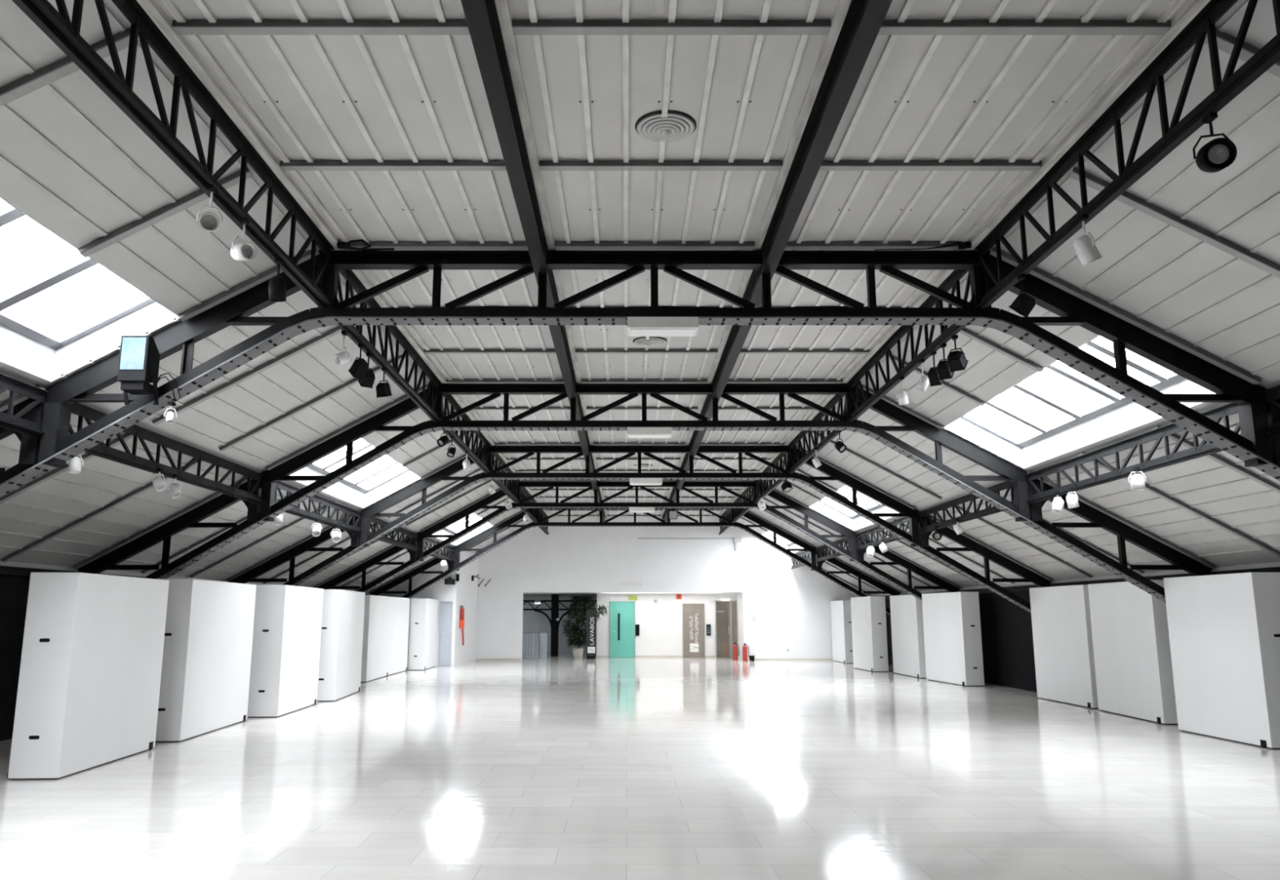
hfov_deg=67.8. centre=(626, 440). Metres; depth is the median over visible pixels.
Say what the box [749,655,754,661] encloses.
bucket
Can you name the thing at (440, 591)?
wall
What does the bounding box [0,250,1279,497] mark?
roof truss
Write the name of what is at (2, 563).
trim
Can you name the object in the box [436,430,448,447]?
spotlight
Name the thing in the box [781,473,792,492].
spotlight
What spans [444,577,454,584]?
loudspeaker
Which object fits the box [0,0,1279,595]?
ceiling
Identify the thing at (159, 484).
spotlight
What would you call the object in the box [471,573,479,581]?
wall bracket
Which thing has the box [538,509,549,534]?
girder
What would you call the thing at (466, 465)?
spotlight
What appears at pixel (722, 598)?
lamp
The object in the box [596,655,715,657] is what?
baseboard
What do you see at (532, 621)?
wall
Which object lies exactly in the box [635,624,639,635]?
intercom panel
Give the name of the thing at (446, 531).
window
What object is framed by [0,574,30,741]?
wall
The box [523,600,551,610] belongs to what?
beam
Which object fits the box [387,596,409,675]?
wall
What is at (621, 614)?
door
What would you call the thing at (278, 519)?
spotlight
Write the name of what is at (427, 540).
girder
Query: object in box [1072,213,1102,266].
spotlight
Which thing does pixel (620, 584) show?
wall light
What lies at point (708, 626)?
panel
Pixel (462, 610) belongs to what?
fire hose
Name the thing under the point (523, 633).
railing
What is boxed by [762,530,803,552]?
window
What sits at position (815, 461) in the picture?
spotlight
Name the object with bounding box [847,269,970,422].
girder
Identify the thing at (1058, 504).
spotlight
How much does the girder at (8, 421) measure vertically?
0.460 m
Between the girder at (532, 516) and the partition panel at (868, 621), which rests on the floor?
the partition panel at (868, 621)
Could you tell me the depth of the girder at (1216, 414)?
11.88 m
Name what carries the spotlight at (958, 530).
hanging from the girder at (1007, 485)
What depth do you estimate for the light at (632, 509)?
26.07 m
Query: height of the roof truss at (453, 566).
3.826 m
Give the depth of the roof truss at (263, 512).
15.04 m
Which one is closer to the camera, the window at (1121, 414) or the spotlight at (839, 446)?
the window at (1121, 414)
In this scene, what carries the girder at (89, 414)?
attached to the roof truss at (39, 455)
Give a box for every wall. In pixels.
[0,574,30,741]
[247,585,323,717]
[317,589,364,701]
[360,595,391,682]
[378,555,457,666]
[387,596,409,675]
[408,598,438,670]
[450,551,478,666]
[475,517,857,660]
[522,595,596,652]
[596,593,737,657]
[736,592,742,659]
[830,600,853,663]
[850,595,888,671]
[884,590,1036,692]
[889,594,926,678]
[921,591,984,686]
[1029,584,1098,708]
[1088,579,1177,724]
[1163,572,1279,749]
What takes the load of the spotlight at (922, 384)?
hanging from the girder at (953, 282)
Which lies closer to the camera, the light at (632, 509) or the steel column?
the light at (632, 509)
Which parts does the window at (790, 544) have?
frame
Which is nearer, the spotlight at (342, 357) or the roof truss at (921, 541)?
the spotlight at (342, 357)
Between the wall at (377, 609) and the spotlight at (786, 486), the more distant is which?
the wall at (377, 609)
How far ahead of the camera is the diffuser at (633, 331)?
9.53 m
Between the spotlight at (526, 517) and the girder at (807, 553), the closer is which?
the spotlight at (526, 517)
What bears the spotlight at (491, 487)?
attached to the girder at (514, 486)
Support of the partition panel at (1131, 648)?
on the floor
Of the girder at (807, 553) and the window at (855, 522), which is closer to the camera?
the window at (855, 522)
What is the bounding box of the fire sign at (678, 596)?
[675,593,681,599]
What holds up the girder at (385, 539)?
attached to the roof truss at (921, 541)
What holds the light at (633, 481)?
attached to the roof truss at (921, 541)
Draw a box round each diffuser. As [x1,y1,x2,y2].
[629,434,670,438]
[630,328,695,336]
[630,511,653,512]
[631,483,661,484]
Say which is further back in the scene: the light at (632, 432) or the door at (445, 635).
the door at (445, 635)
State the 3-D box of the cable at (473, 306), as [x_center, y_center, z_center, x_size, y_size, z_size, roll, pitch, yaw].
[0.732,-1.342,9.684,4.900,0.040,0.020,0,-10,0]
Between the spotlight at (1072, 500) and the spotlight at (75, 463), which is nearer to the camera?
the spotlight at (75, 463)
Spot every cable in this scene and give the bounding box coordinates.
[337,239,394,250]
[459,306,884,307]
[874,240,971,250]
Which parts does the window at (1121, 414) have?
frame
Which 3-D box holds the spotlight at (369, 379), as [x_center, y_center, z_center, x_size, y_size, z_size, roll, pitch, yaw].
[-3.009,-0.805,11.067,0.172,0.404,0.202,8,-13,-38]
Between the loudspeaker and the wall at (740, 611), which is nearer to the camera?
the loudspeaker
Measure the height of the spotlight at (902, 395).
0.370 m
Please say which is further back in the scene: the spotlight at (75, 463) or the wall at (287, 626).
the wall at (287, 626)
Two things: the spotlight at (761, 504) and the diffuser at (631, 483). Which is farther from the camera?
the spotlight at (761, 504)
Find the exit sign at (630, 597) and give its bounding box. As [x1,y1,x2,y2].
[628,595,637,599]
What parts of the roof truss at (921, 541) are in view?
web post, web post, corner post, web post, web post, web post, web post, web post, corner post, web post, web post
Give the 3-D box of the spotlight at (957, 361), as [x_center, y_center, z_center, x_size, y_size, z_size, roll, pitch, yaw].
[3.590,-0.939,10.370,0.192,0.391,0.218,-9,-14,41]
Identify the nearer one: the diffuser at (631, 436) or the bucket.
the diffuser at (631, 436)
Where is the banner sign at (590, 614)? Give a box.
[586,609,595,658]
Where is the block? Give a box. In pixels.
[539,632,547,658]
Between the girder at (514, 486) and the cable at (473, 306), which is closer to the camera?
the cable at (473, 306)
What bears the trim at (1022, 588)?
attached to the wall
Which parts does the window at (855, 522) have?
frame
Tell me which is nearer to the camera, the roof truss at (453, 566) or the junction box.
the roof truss at (453, 566)
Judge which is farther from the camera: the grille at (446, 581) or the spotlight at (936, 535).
the grille at (446, 581)
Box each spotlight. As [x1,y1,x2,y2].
[66,454,84,474]
[151,467,166,492]
[163,400,177,424]
[168,474,182,498]
[195,184,222,231]
[230,217,257,261]
[268,257,286,302]
[273,513,283,526]
[311,519,321,537]
[330,525,341,542]
[333,330,351,364]
[347,343,368,379]
[357,352,375,388]
[375,367,391,397]
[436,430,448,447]
[440,558,447,568]
[446,435,456,457]
[462,450,470,471]
[488,480,495,493]
[504,494,511,509]
[523,511,529,523]
[668,508,677,519]
[757,495,766,510]
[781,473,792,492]
[812,447,822,467]
[834,430,846,453]
[866,543,875,557]
[879,540,888,553]
[896,376,909,404]
[915,359,928,391]
[927,351,943,386]
[931,525,942,540]
[937,343,954,380]
[946,334,968,372]
[953,519,964,534]
[1008,274,1035,317]
[1051,491,1064,514]
[1066,488,1079,508]
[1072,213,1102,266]
[1128,466,1146,491]
[1192,111,1236,173]
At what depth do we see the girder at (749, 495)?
28.98 m
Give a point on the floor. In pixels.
(563, 766)
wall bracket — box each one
[456,573,459,581]
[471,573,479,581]
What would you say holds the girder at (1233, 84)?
attached to the roof truss at (39, 455)
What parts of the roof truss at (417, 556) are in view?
web post, web post, corner post, web post, web post, web post, web post, web post, corner post, web post, web post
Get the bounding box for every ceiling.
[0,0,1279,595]
[523,591,742,595]
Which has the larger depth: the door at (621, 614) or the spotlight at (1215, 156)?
the door at (621, 614)
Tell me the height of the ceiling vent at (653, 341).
0.077 m
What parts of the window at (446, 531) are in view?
frame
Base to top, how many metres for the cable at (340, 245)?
0.061 m
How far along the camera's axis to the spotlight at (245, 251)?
7.24 m
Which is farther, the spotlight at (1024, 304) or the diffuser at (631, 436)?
the diffuser at (631, 436)
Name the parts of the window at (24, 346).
frame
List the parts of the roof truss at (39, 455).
web post, gusset plate, corner post, web post, web post, web post, web post, web post, corner post, gusset plate, web post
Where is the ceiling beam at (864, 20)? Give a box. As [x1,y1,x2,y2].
[662,0,892,522]
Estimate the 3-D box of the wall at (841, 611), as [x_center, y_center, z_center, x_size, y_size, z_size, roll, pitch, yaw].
[7.916,6.994,34.840,0.408,2.200,1.854,0,-10,-2]
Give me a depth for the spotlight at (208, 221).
6.68 m
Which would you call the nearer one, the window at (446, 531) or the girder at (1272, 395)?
the girder at (1272, 395)
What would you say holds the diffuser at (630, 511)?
attached to the light at (632, 509)
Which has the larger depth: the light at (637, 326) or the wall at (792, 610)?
the wall at (792, 610)
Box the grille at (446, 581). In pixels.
[444,579,453,583]
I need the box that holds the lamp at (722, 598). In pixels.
[721,597,729,599]
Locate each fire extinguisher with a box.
[733,642,739,660]
[742,643,749,661]
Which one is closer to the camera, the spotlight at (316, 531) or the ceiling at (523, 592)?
the spotlight at (316, 531)
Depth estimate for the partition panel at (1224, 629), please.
13.07 m
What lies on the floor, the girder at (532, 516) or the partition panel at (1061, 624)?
the partition panel at (1061, 624)
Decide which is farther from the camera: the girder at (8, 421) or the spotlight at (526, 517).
the spotlight at (526, 517)
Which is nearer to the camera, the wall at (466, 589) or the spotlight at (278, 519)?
the spotlight at (278, 519)
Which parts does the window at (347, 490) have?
frame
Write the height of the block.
0.980 m
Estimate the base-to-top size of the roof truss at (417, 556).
3.826 m
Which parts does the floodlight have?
glass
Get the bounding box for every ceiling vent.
[632,336,666,346]
[634,463,652,468]
[635,110,696,142]
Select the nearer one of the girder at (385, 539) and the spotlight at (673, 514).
the girder at (385, 539)
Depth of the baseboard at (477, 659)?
35.61 m
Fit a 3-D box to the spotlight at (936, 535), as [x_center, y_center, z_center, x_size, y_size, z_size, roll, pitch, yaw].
[6.020,1.813,18.491,0.206,0.287,0.206,0,-10,0]
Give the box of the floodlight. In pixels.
[116,335,181,404]
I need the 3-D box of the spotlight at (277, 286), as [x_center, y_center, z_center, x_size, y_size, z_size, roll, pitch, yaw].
[-2.968,-1.360,8.123,0.150,0.373,0.153,4,-11,-21]
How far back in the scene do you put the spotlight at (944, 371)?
10.62 m
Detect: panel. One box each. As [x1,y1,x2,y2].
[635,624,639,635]
[706,624,711,635]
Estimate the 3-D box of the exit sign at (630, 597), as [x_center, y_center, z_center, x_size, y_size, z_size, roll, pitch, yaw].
[0.260,6.414,38.697,0.360,0.190,0.042,0,-10,0]
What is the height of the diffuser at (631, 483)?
0.014 m
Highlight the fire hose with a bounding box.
[458,605,464,645]
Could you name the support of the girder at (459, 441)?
attached to the roof truss at (921, 541)
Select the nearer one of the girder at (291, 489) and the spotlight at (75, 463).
the spotlight at (75, 463)
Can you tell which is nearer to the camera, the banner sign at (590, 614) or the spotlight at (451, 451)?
the spotlight at (451, 451)
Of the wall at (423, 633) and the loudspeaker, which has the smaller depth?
the wall at (423, 633)
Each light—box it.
[619,582,642,586]
[626,426,671,438]
[627,316,698,336]
[629,477,662,484]
[629,506,654,512]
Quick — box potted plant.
[561,594,608,657]
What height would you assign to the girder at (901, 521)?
0.460 m
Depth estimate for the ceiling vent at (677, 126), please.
7.23 m
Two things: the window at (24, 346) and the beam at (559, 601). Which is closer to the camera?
the window at (24, 346)
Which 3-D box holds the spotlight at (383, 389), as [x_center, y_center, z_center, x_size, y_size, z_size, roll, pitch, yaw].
[-2.986,-0.698,11.740,0.171,0.372,0.169,-3,-11,18]
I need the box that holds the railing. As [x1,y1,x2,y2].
[522,631,538,658]
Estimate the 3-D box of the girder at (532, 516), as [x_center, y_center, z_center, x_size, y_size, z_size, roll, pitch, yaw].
[-2.998,1.962,29.100,0.116,0.650,5.473,0,-10,0]
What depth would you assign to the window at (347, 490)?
19.43 m
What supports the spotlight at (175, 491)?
hanging from the girder at (89, 414)
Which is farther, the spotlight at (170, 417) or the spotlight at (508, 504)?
the spotlight at (508, 504)
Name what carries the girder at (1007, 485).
attached to the roof truss at (921, 541)
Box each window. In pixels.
[0,196,177,382]
[288,438,421,507]
[432,512,493,545]
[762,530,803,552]
[808,484,899,530]
[944,335,1214,468]
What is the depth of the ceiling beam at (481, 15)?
7.29 m
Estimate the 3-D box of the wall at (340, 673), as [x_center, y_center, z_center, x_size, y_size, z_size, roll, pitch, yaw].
[-6.145,4.344,20.380,0.508,2.200,2.611,1,-10,-4]
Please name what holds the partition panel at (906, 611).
on the floor
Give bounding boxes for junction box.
[733,537,741,551]
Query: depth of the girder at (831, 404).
17.97 m
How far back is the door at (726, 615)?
38.47 m
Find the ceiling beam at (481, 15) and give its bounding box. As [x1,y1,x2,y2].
[460,0,605,522]
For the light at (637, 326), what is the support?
attached to the roof truss at (39, 455)
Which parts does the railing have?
rail, rail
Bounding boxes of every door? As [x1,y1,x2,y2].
[437,601,453,666]
[608,601,635,657]
[682,604,705,657]
[714,600,737,657]
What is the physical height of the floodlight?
0.632 m
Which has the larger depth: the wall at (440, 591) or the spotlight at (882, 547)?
the wall at (440, 591)
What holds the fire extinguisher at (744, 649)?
on the floor
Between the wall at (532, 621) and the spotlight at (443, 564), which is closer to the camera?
the spotlight at (443, 564)
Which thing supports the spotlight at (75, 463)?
hanging from the girder at (89, 414)
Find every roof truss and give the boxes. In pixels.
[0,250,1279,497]
[77,383,1212,603]
[228,445,1051,613]
[316,480,959,599]
[368,507,901,614]
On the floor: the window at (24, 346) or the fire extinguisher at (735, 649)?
the fire extinguisher at (735, 649)
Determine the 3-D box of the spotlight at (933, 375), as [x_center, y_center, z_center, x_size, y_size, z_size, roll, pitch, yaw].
[3.557,-0.819,10.998,0.162,0.400,0.194,-7,-13,34]
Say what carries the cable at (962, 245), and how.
attached to the ceiling at (375, 116)
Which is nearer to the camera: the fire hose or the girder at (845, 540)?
the girder at (845, 540)
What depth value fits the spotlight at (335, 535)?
18.46 m
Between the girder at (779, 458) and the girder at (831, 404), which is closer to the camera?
the girder at (831, 404)
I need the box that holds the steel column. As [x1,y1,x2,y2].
[533,594,573,656]
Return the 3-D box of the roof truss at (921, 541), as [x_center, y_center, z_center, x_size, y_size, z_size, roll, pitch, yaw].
[0.282,2.010,20.480,17.500,3.826,0.240,0,-10,0]
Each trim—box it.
[0,560,369,594]
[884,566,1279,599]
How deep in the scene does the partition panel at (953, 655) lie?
23.68 m
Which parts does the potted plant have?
pot, stem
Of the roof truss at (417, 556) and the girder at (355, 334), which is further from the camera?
the roof truss at (417, 556)
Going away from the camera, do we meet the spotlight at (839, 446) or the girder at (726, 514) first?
the spotlight at (839, 446)
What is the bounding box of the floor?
[0,652,1279,879]
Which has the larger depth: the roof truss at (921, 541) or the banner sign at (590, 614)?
the banner sign at (590, 614)
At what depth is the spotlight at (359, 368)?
10.65 m
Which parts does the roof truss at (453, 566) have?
web post, web post, corner post, web post, web post, web post, web post, corner post, web post, web post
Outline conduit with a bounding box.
[637,537,733,538]
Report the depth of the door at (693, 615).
38.44 m
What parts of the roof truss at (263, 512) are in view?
web post, web post, gusset plate, corner post, web post, web post, web post, web post, web post, corner post, gusset plate, web post, web post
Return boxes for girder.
[0,372,49,436]
[11,0,335,308]
[68,402,264,503]
[275,480,362,533]
[337,269,441,422]
[369,516,418,551]
[424,537,455,562]
[442,395,490,473]
[491,453,519,503]
[520,487,537,523]
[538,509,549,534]
[718,509,731,534]
[731,487,753,523]
[754,453,786,503]
[788,395,845,473]
[791,551,810,568]
[814,537,849,562]
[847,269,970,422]
[854,516,909,551]
[916,480,1013,533]
[973,0,1279,308]
[1024,402,1240,503]
[1261,385,1279,436]
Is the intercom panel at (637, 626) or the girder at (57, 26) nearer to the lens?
the girder at (57, 26)
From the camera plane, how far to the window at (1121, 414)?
12.82 m
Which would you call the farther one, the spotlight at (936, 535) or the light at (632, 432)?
the spotlight at (936, 535)
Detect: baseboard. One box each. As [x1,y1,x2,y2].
[475,657,833,661]
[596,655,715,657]
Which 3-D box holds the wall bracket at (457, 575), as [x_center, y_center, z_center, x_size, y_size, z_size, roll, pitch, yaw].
[-5.720,4.657,32.239,0.100,0.240,0.140,0,-10,0]
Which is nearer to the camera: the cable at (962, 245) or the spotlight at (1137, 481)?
the cable at (962, 245)
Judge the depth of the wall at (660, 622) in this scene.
38.55 m
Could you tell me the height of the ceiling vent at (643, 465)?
0.077 m
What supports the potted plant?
on the floor
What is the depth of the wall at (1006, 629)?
22.88 m
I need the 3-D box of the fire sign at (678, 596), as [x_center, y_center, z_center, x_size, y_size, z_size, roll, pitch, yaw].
[2.125,6.361,38.711,0.230,0.220,0.034,0,-10,0]
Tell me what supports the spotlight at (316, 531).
hanging from the girder at (291, 489)
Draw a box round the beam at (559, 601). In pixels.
[558,600,596,610]
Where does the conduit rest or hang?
attached to the wall at (792, 610)
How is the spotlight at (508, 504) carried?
hanging from the girder at (514, 486)

